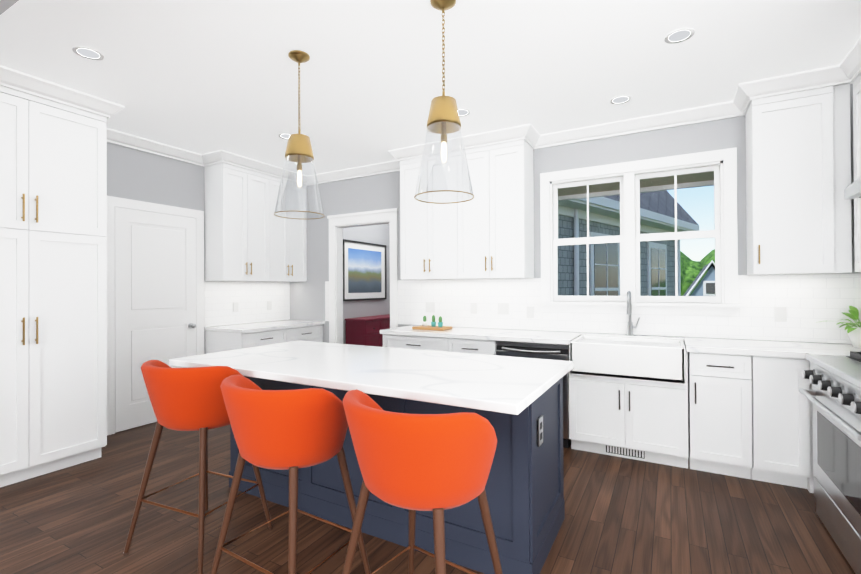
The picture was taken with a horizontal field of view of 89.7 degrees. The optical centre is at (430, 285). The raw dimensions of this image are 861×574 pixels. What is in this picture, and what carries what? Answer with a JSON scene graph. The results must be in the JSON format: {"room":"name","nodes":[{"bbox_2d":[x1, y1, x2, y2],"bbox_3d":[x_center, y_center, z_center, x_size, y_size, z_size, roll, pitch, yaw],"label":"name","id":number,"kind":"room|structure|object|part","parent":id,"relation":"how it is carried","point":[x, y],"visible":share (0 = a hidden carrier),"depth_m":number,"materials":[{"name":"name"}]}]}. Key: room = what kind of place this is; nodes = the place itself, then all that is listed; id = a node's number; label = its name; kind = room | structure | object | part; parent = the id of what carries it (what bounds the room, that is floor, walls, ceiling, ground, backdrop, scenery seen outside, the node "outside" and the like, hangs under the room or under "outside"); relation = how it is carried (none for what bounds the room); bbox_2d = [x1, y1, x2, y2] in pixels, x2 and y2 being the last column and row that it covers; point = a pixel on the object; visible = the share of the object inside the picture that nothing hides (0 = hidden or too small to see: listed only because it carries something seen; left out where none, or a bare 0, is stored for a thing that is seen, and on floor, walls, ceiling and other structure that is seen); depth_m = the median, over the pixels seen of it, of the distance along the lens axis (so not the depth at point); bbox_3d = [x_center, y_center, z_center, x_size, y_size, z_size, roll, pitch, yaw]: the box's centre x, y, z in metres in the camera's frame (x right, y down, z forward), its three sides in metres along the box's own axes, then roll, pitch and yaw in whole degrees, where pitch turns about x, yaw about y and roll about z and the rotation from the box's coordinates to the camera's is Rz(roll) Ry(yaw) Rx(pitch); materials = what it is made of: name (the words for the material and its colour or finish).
{"room":"kitchen","nodes":[
{"label":"kitchen","id":0,"kind":"room"},
{"bbox_2d":[107,142,389,432],"bbox_3d":[-2.987,-0.026,4.191,0.120,2.830,10.140,0,0,29],"label":"wall","id":1,"kind":"structure","parent":0,"point":[135,174],"depth_m":4.57,"materials":[{"name":"grey paint"}]},
{"bbox_2d":[107,196,203,434],"bbox_3d":[-2.745,0.279,4.399,0.092,2.220,0.980,0,0,29],"label":"interior door","id":2,"kind":"structure","parent":1,"relation":"in","point":[155,281],"depth_m":4.31,"materials":[{"name":"white wood"}]},
{"bbox_2d":[107,129,211,166],"bbox_3d":[-2.817,-1.387,4.306,0.085,0.105,1.256,0,0,29],"label":"crown molding","id":3,"kind":"structure","parent":1,"relation":"attached to","point":[113,136],"depth_m":4.38,"materials":[{"name":"white wood"}]},
{"bbox_2d":[233,302,237,311],"bbox_3d":[-2.342,0.264,5.205,0.005,0.115,0.074,0,0,29],"label":"electrical outlet plate","id":4,"kind":"object","parent":1,"relation":"attached to","point":[235,306],"depth_m":5.20,"materials":[{"name":"white plastic"}]},
{"bbox_2d":[204,281,289,326],"bbox_3d":[-2.239,0.211,5.404,0.007,0.515,1.249,0,0,29],"label":"backsplash","id":5,"kind":"structure","parent":1,"relation":"attached to","point":[250,298],"depth_m":5.32,"materials":[{"name":"white tile"}]},
{"bbox_2d":[204,163,306,281],"bbox_3d":[-2.086,-0.744,5.326,0.360,1.388,1.237,0,0,29],"label":"upper cabinet","id":6,"kind":"object","parent":1,"relation":"attached to","point":[250,235],"visible":0.9,"depth_m":5.03,"materials":[{"name":"white wood"}]},
{"bbox_2d":[267,301,271,309],"bbox_3d":[-2.100,0.265,5.642,0.005,0.115,0.074,0,0,29],"label":"electrical outlet plate","id":7,"kind":"object","parent":1,"relation":"attached to","point":[269,303],"depth_m":5.64,"materials":[{"name":"white plastic"}]},
{"bbox_2d":[343,239,386,300],"bbox_3d":[-1.110,-0.239,7.427,0.029,0.990,1.200,0,0,29],"label":"picture frame","id":8,"kind":"object","parent":1,"relation":"attached to","point":[364,270],"visible":0.88,"depth_m":7.39,"materials":[{"name":"black"}]},
{"bbox_2d":[0,422,854,573],"bbox_3d":[-0.302,1.418,2.701,6.240,0.100,10.140,0,0,29],"label":"floor","id":9,"kind":"structure","parent":0,"point":[627,516],"depth_m":2.46,"materials":[{"name":"brown wood"}]},
{"bbox_2d":[0,86,106,486],"bbox_3d":[-3.082,-0.029,3.181,0.686,2.828,0.960,0,0,29],"label":"pantry cabinet","id":10,"kind":"object","parent":9,"relation":"on","point":[53,286],"visible":1,"depth_m":3.15,"materials":[{"name":"white wood"}]},
{"bbox_2d":[123,360,272,573],"bbox_3d":[-1.212,0.883,2.308,0.582,0.975,0.533,0,0,29],"label":"stool","id":11,"kind":"object","parent":9,"relation":"on","point":[186,399],"visible":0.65,"depth_m":2.11,"materials":[{"name":"orange fabric"}]},
{"bbox_3d":[-1.230,0.564,2.286,0.574,0.336,0.473,0,0,29],"label":"seat","id":12,"kind":"part","parent":11,"relation":"part of","materials":[{"name":"orange fabric"}]},
{"bbox_2d":[204,320,324,353],"bbox_3d":[-1.951,0.929,5.241,0.655,0.920,1.249,0,0,29],"label":"base cabinet","id":13,"kind":"object","parent":9,"relation":"on","point":[230,337],"visible":0.31,"depth_m":4.86,"materials":[{"name":"white wood"}]},
{"bbox_2d":[204,320,324,332],"bbox_3d":[-1.957,0.489,5.245,0.647,0.040,1.249,0,0,29],"label":"countertop","id":14,"kind":"structure","parent":13,"relation":"on","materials":[{"name":"white stone"}]},
{"bbox_2d":[211,375,370,573],"bbox_3d":[-0.599,0.878,1.848,0.577,0.975,0.519,0,0,29],"label":"stool","id":15,"kind":"object","parent":9,"relation":"on","point":[293,431],"visible":1,"depth_m":1.65,"materials":[{"name":"orange fabric"}]},
{"bbox_3d":[-0.612,0.558,1.829,0.577,0.336,0.472,0,0,29],"label":"seat","id":16,"kind":"part","parent":15,"relation":"part of","materials":[{"name":"orange fabric"}]},
{"bbox_2d":[345,318,384,346],"bbox_3d":[-1.069,0.979,7.063,0.400,0.830,0.487,0,0,29],"label":"base cabinet","id":17,"kind":"object","parent":9,"relation":"on","point":[365,331],"depth_m":6.89,"materials":[{"name":"red wood"}]},
{"bbox_2d":[377,315,389,328],"bbox_3d":[-0.872,0.980,7.418,0.400,0.830,0.542,0,0,29],"label":"base cabinet","id":18,"kind":"object","parent":9,"relation":"on","point":[387,320],"depth_m":7.30,"materials":[{"name":"red wood"}]},
{"bbox_2d":[229,376,564,573],"bbox_3d":[-0.284,0.928,2.755,2.094,0.880,0.718,0,0,29],"label":"kitchen island","id":19,"kind":"object","parent":9,"relation":"on","point":[524,488],"depth_m":2.18,"materials":[{"name":"blue wood"}]},
{"bbox_2d":[169,340,572,415],"bbox_3d":[-0.388,0.468,2.591,2.210,0.040,1.061,0,0,29],"label":"island countertop","id":20,"kind":"structure","parent":19,"relation":"on","point":[507,385],"depth_m":2.26,"materials":[{"name":"white stone"}]},
{"bbox_2d":[538,415,542,446],"bbox_3d":[0.527,0.695,2.069,0.008,0.130,0.075,0,0,29],"label":"outlet","id":21,"kind":"object","parent":19,"relation":"attached to","point":[540,418],"depth_m":2.06,"materials":[{"name":"white plastic"}]},
{"bbox_2d":[383,335,455,351],"bbox_3d":[0.015,0.935,4.511,0.809,0.880,0.622,0,0,29],"label":"base cabinet","id":22,"kind":"object","parent":9,"relation":"on","point":[418,342],"depth_m":4.23,"materials":[{"name":"white wood"}]},
{"bbox_2d":[342,389,502,573],"bbox_3d":[-0.034,0.873,1.528,0.577,0.975,0.506,-1,0,37],"label":"stool","id":23,"kind":"object","parent":9,"relation":"on","point":[437,464],"visible":1,"depth_m":1.33,"materials":[{"name":"orange fabric"}]},
{"bbox_3d":[-0.046,0.554,1.516,0.574,0.336,0.474,0,0,29],"label":"seat","id":24,"kind":"part","parent":23,"relation":"part of","materials":[{"name":"orange fabric"}]},
{"bbox_2d":[456,339,483,353],"bbox_3d":[0.498,0.931,4.243,0.529,0.880,0.622,0,0,29],"label":"base cabinet","id":25,"kind":"object","parent":9,"relation":"on","point":[473,346],"depth_m":3.97,"materials":[{"name":"white wood"}]},
{"bbox_2d":[484,339,579,449],"bbox_3d":[0.997,0.930,3.950,0.747,0.875,0.652,0,0,29],"label":"base cabinet","id":26,"kind":"object","parent":9,"relation":"on","point":[500,347],"depth_m":3.60,"materials":[{"name":"white wood"}]},
{"bbox_2d":[496,341,570,447],"bbox_3d":[0.986,0.930,3.929,0.620,0.875,0.605,0,0,29],"label":"dishwasher","id":27,"kind":"object","parent":26,"relation":"in","point":[551,350],"depth_m":3.61,"materials":[{"name":"black metal"}]},
{"bbox_2d":[576,351,703,470],"bbox_3d":[1.677,0.922,3.590,0.909,0.880,0.622,0,0,29],"label":"base cabinet","id":28,"kind":"object","parent":9,"relation":"on","point":[660,423],"depth_m":3.29,"materials":[{"name":"white wood"}]},
{"bbox_2d":[380,325,860,358],"bbox_3d":[1.392,0.464,3.735,4.017,0.040,0.647,0,0,29],"label":"countertop","id":29,"kind":"structure","parent":28,"relation":"on","point":[774,349],"depth_m":3.38,"materials":[{"name":"white stone"}]},
{"bbox_2d":[412,325,451,330],"bbox_3d":[0.019,0.442,4.492,0.360,0.025,0.220,0,0,29],"label":"cutting board","id":30,"kind":"object","parent":29,"relation":"on","point":[428,327],"visible":0.94,"depth_m":4.41,"materials":[{"name":"brown wood"}]},
{"bbox_2d":[422,316,426,325],"bbox_3d":[-0.060,0.373,4.535,0.054,0.111,0.053,0,0,29],"label":"cactus pot","id":31,"kind":"object","parent":30,"relation":"on","point":[424,322],"visible":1,"depth_m":4.52,"materials":[{"name":"white ceramic"}]},
{"bbox_2d":[431,315,435,326],"bbox_3d":[0.032,0.367,4.496,0.054,0.121,0.053,0,0,29],"label":"cactus pot","id":32,"kind":"object","parent":30,"relation":"on","point":[433,323],"visible":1,"depth_m":4.48,"materials":[{"name":"teal"}]},
{"bbox_2d":[438,316,442,326],"bbox_3d":[0.101,0.372,4.435,0.054,0.111,0.053,0,0,29],"label":"cactus pot","id":33,"kind":"object","parent":30,"relation":"on","point":[440,323],"visible":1,"depth_m":4.42,"materials":[{"name":"teal ceramic"}]},
{"bbox_2d":[568,335,687,386],"bbox_3d":[1.608,0.586,3.540,0.809,0.263,0.545,0,0,29],"label":"sink","id":34,"kind":"object","parent":29,"relation":"in","point":[594,356],"depth_m":3.32,"materials":[{"name":"white ceramic"}]},
{"bbox_2d":[626,291,639,334],"bbox_3d":[1.747,0.244,3.744,0.110,0.396,0.229,0,0,29],"label":"faucet","id":35,"kind":"object","parent":29,"relation":"on","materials":[{"name":"silver metal"}]},
{"bbox_2d":[820,306,860,347],"bbox_3d":[2.957,0.289,2.956,0.470,0.283,0.440,0,0,29],"label":"potted plant","id":36,"kind":"object","parent":29,"relation":"on","point":[853,331],"visible":1,"depth_m":2.98,"materials":[{"name":"green plant"}]},
{"bbox_3d":[3.003,0.358,2.987,0.216,0.145,0.216,0,0,29],"label":"plant pot","id":37,"kind":"part","parent":36,"relation":"part of","materials":[{"name":"white ceramic"}]},
{"bbox_2d":[700,355,767,481],"bbox_3d":[2.181,0.918,3.311,0.497,0.880,0.622,0,0,29],"label":"base cabinet","id":38,"kind":"object","parent":9,"relation":"on","point":[737,408],"depth_m":3.01,"materials":[{"name":"white wood"}]},
{"bbox_2d":[768,359,813,492],"bbox_3d":[2.451,0.916,3.162,0.364,0.880,0.622,0,0,29],"label":"base cabinet","id":39,"kind":"object","parent":9,"relation":"on","point":[790,414],"depth_m":2.86,"materials":[{"name":"white wood"}]},
{"bbox_2d":[807,353,849,478],"bbox_3d":[2.061,0.889,1.466,0.655,0.920,2.667,0,0,29],"label":"base cabinet","id":40,"kind":"object","parent":9,"relation":"on","point":[826,354],"visible":0.02,"depth_m":2.71,"materials":[{"name":"white wood"}]},
{"bbox_2d":[807,353,849,355],"bbox_3d":[2.062,0.449,1.466,0.647,0.040,2.667,0,0,29],"label":"countertop","id":41,"kind":"structure","parent":40,"relation":"on","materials":[{"name":"white stone"}]},
{"bbox_2d":[799,351,860,573],"bbox_3d":[2.281,0.841,1.969,0.755,1.020,0.974,0,0,29],"label":"range","id":42,"kind":"object","parent":9,"relation":"on","point":[834,395],"visible":1,"depth_m":2.15,"materials":[{"name":"silver metal"}]},
{"bbox_2d":[0,0,860,175],"bbox_3d":[-0.317,-1.512,2.716,6.240,0.100,10.140,0,0,29],"label":"ceiling","id":43,"kind":"structure","parent":0,"point":[201,76],"depth_m":2.82,"materials":[{"name":"white paint"}]},
{"bbox_2d":[0,0,18,14],"bbox_3d":[-1.208,-1.300,1.105,6.000,0.329,0.660,0,0,29],"label":"ceiling beam","id":44,"kind":"structure","parent":43,"relation":"attached to","point":[5,5],"depth_m":1.74,"materials":[{"name":"grey paint"}]},
{"bbox_2d":[0,65,123,118],"bbox_3d":[-2.759,-1.394,3.055,0.085,0.105,1.047,0,0,29],"label":"crown molding","id":45,"kind":"structure","parent":43,"relation":"attached to","point":[10,78],"depth_m":3.13,"materials":[{"name":"white wood"}]},
{"bbox_2d":[72,46,103,59],"bbox_3d":[-2.139,-1.449,2.707,0.156,0.005,0.156,0,0,29],"label":"recessed light","id":46,"kind":"object","parent":43,"relation":"in","point":[87,53],"visible":1,"depth_m":2.71,"materials":[{"name":"white plastic"}]},
{"bbox_2d":[279,133,290,138],"bbox_3d":[-1.391,-1.445,4.202,0.156,0.005,0.156,0,0,29],"label":"recessed light","id":47,"kind":"object","parent":43,"relation":"in","point":[284,135],"visible":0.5,"depth_m":4.18,"materials":[{"name":"white"}]},
{"bbox_2d":[274,50,324,218],"bbox_3d":[-0.832,-0.950,2.748,0.310,1.017,0.310,0,0,29],"label":"pendant light","id":48,"kind":"object","parent":43,"relation":"hanging from","point":[299,151],"visible":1,"depth_m":2.72,"materials":[{"name":"clear glass"}]},
{"bbox_3d":[-0.831,-0.624,2.747,0.304,0.360,0.304,0,0,29],"label":"lamp shade","id":49,"kind":"part","parent":48,"relation":"part of","materials":[{"name":"clear glass"}]},
{"bbox_3d":[-0.831,-0.675,2.747,0.030,0.108,0.030,0,0,29],"label":"bulb","id":50,"kind":"part","parent":48,"relation":"part of","materials":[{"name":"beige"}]},
{"bbox_2d":[414,0,473,203],"bbox_3d":[0.068,-0.957,2.227,0.310,1.017,0.310,0,0,29],"label":"pendant light","id":51,"kind":"object","parent":43,"relation":"hanging from","point":[443,119],"visible":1,"depth_m":2.20,"materials":[{"name":"clear glass"}]},
{"bbox_3d":[0.069,-0.682,2.225,0.030,0.108,0.030,0,0,29],"label":"bulb","id":52,"kind":"part","parent":51,"relation":"part of","materials":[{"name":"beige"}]},
{"bbox_3d":[0.070,-0.631,2.225,0.304,0.360,0.304,0,0,29],"label":"lamp shade","id":53,"kind":"part","parent":51,"relation":"part of","materials":[{"name":"clear glass"}]},
{"bbox_2d":[388,124,535,164],"bbox_3d":[0.251,-1.403,4.329,1.544,0.105,0.107,0,0,29],"label":"crown molding","id":54,"kind":"structure","parent":43,"relation":"attached to","point":[527,132],"depth_m":4.20,"materials":[{"name":"white wood"}]},
{"bbox_2d":[458,109,469,116],"bbox_3d":[0.260,-1.457,3.654,0.156,0.005,0.156,0,0,29],"label":"recessed light","id":55,"kind":"object","parent":43,"relation":"in","point":[464,112],"visible":0.62,"depth_m":3.65,"materials":[{"name":"white plastic"}]},
{"bbox_2d":[610,95,630,103],"bbox_3d":[1.503,-1.464,3.422,0.156,0.005,0.156,0,0,29],"label":"recessed light","id":56,"kind":"object","parent":43,"relation":"in","point":[622,99],"visible":1,"depth_m":3.42,"materials":[{"name":"white"}]},
{"bbox_2d":[664,28,694,43],"bbox_3d":[1.466,-1.469,2.551,0.156,0.005,0.156,0,0,29],"label":"recessed light","id":57,"kind":"object","parent":43,"relation":"in","point":[679,35],"visible":1,"depth_m":2.55,"materials":[{"name":"white plastic"}]},
{"bbox_2d":[732,65,835,108],"bbox_3d":[2.519,-1.422,3.073,0.547,0.105,0.107,0,0,29],"label":"crown molding","id":58,"kind":"structure","parent":43,"relation":"attached to","point":[746,92],"depth_m":3.06,"materials":[{"name":"white wood"}]},
{"bbox_2d":[832,37,860,85],"bbox_3d":[2.641,-1.424,2.638,0.085,0.105,0.705,0,0,29],"label":"crown molding","id":59,"kind":"structure","parent":43,"relation":"attached to","point":[847,69],"depth_m":2.82,"materials":[{"name":"white wood"}]},
{"bbox_2d":[290,84,860,343],"bbox_3d":[0.713,-0.043,4.554,6.240,2.830,0.120,0,0,29],"label":"wall","id":60,"kind":"structure","parent":0,"point":[356,195],"depth_m":4.24,"materials":[{"name":"grey paint"}]},
{"bbox_2d":[212,150,307,184],"bbox_3d":[-1.965,-1.388,5.156,0.085,0.105,1.227,0,0,29],"label":"crown molding","id":61,"kind":"structure","parent":60,"relation":"attached to","point":[220,156],"depth_m":4.98,"materials":[{"name":"white wood"}]},
{"bbox_2d":[304,161,399,185],"bbox_3d":[-0.940,-1.392,5.347,1.696,0.105,0.100,0,0,29],"label":"crown molding","id":62,"kind":"structure","parent":60,"relation":"attached to","point":[378,168],"depth_m":5.35,"materials":[{"name":"white wood"}]},
{"bbox_2d":[327,208,398,343],"bbox_3d":[-0.819,0.242,5.386,1.080,2.285,0.149,0,0,29],"label":"door frame","id":63,"kind":"structure","parent":60,"relation":"attached to","point":[338,223],"depth_m":5.53,"materials":[{"name":"white wood"}]},
{"bbox_2d":[426,302,434,311],"bbox_3d":[-0.003,0.247,4.868,0.120,0.115,0.007,0,0,29],"label":"electrical outlet plate","id":64,"kind":"object","parent":60,"relation":"attached to","point":[430,306],"depth_m":4.86,"materials":[{"name":"white plastic"}]},
{"bbox_2d":[400,150,463,279],"bbox_3d":[0.075,-0.758,4.650,0.743,1.388,0.327,0,0,29],"label":"upper cabinet","id":65,"kind":"object","parent":60,"relation":"attached to","point":[431,234],"depth_m":4.50,"materials":[{"name":"white wood"}]},
{"bbox_2d":[470,303,476,313],"bbox_3d":[0.461,0.244,4.612,0.075,0.115,0.007,0,0,29],"label":"electrical outlet plate","id":66,"kind":"object","parent":60,"relation":"attached to","point":[473,306],"depth_m":4.61,"materials":[{"name":"white plastic"}]},
{"bbox_2d":[464,139,533,278],"bbox_3d":[0.624,-0.763,4.346,0.743,1.388,0.327,0,0,29],"label":"upper cabinet","id":67,"kind":"object","parent":60,"relation":"attached to","point":[486,231],"depth_m":4.16,"materials":[{"name":"white wood"}]},
{"bbox_2d":[498,303,508,313],"bbox_3d":[0.749,0.241,4.452,0.120,0.115,0.007,0,0,29],"label":"electrical outlet plate","id":68,"kind":"object","parent":60,"relation":"attached to","point":[503,308],"depth_m":4.45,"materials":[{"name":"white plastic"}]},
{"bbox_2d":[527,306,533,317],"bbox_3d":[0.994,0.269,4.316,0.075,0.115,0.007,0,0,29],"label":"electrical outlet plate","id":69,"kind":"object","parent":60,"relation":"attached to","point":[530,310],"depth_m":4.31,"materials":[{"name":"white plastic"}]},
{"bbox_2d":[325,273,860,343],"bbox_3d":[0.965,0.189,4.340,5.336,0.515,0.007,0,0,29],"label":"backsplash","id":70,"kind":"structure","parent":60,"relation":"attached to","point":[810,302],"depth_m":3.72,"materials":[{"name":"white tile"}]},
{"bbox_2d":[558,171,713,200],"bbox_3d":[2.023,-1.086,4.356,4.500,0.180,0.760,0,0,29],"label":"soffit","id":71,"kind":"structure","parent":60,"relation":"attached to","point":[660,184],"depth_m":4.51,"materials":[{"name":"beige"}]},
{"bbox_2d":[528,101,748,148],"bbox_3d":[1.754,-1.414,3.854,1.716,0.105,0.100,0,0,29],"label":"crown molding","id":72,"kind":"structure","parent":60,"relation":"attached to","point":[723,110],"depth_m":3.80,"materials":[{"name":"white wood"}]},
{"bbox_2d":[538,147,741,315],"bbox_3d":[1.805,-0.427,3.921,1.630,1.360,0.170,0,0,29],"label":"window","id":73,"kind":"structure","parent":60,"relation":"in","point":[720,163],"depth_m":3.87,"materials":[{"name":"white wood"}]},
{"bbox_2d":[774,307,786,321],"bbox_3d":[2.718,0.225,3.362,0.075,0.115,0.007,0,0,29],"label":"electrical outlet plate","id":74,"kind":"object","parent":60,"relation":"attached to","point":[780,314],"depth_m":3.36,"materials":[{"name":"white plastic"}]},
{"bbox_2d":[745,83,851,274],"bbox_3d":[2.686,-0.779,3.185,0.550,1.388,0.360,0,0,29],"label":"upper cabinet","id":75,"kind":"object","parent":60,"relation":"attached to","point":[798,179],"visible":0.96,"depth_m":3.07,"materials":[{"name":"white wood"}]},
{"bbox_3d":[1.636,-0.071,-0.095,0.120,2.830,7.120,0,0,29],"label":"wall","id":76,"kind":"structure","parent":0,"visible":0},
{"bbox_2d":[844,176,860,198],"bbox_3d":[2.368,-0.985,1.925,0.537,0.987,0.980,0,0,29],"label":"range hood","id":77,"kind":"object","parent":76,"relation":"attached to","point":[852,190],"visible":1,"depth_m":2.38,"materials":[{"name":"silver metal"}]},
{"bbox_2d":[853,73,860,271],"bbox_3d":[2.834,-0.783,2.581,0.360,1.388,0.613,0,0,29],"label":"upper cabinet","id":78,"kind":"object","parent":76,"relation":"attached to","point":[857,149],"visible":0.88,"depth_m":2.87,"materials":[{"name":"white wood"}]},
{"label":"outside","id":79,"kind":"structure","parent":0,"visible":0},
{"bbox_3d":[17.114,4.964,29.971,70.000,0.100,59.500,0,0,29],"label":"ground","id":80,"kind":"structure","parent":79,"visible":0},
{"bbox_2d":[558,190,698,295],"bbox_3d":[3.496,-0.340,10.096,6.910,10.450,3.000,0,0,-43],"label":"neighbouring house","id":81,"kind":"structure","parent":80,"relation":"on","point":[653,254],"depth_m":8.60,"materials":[{"name":"grey wood"}]},
{"bbox_2d":[680,249,714,295],"bbox_3d":[16.397,1.136,22.050,13.828,7.483,23.447,0,0,29],"label":"trees","id":82,"kind":"object","parent":80,"relation":"on","point":[689,272],"depth_m":27.80,"materials":[{"name":"green plant"}]},
{"bbox_2d":[683,260,714,295],"bbox_3d":[14.403,1.855,22.437,2.619,6.070,5.320,0,0,29],"label":"house","id":83,"kind":"structure","parent":80,"relation":"on","point":[705,286],"depth_m":20.46,"materials":[{"name":"blue"}]}
]}

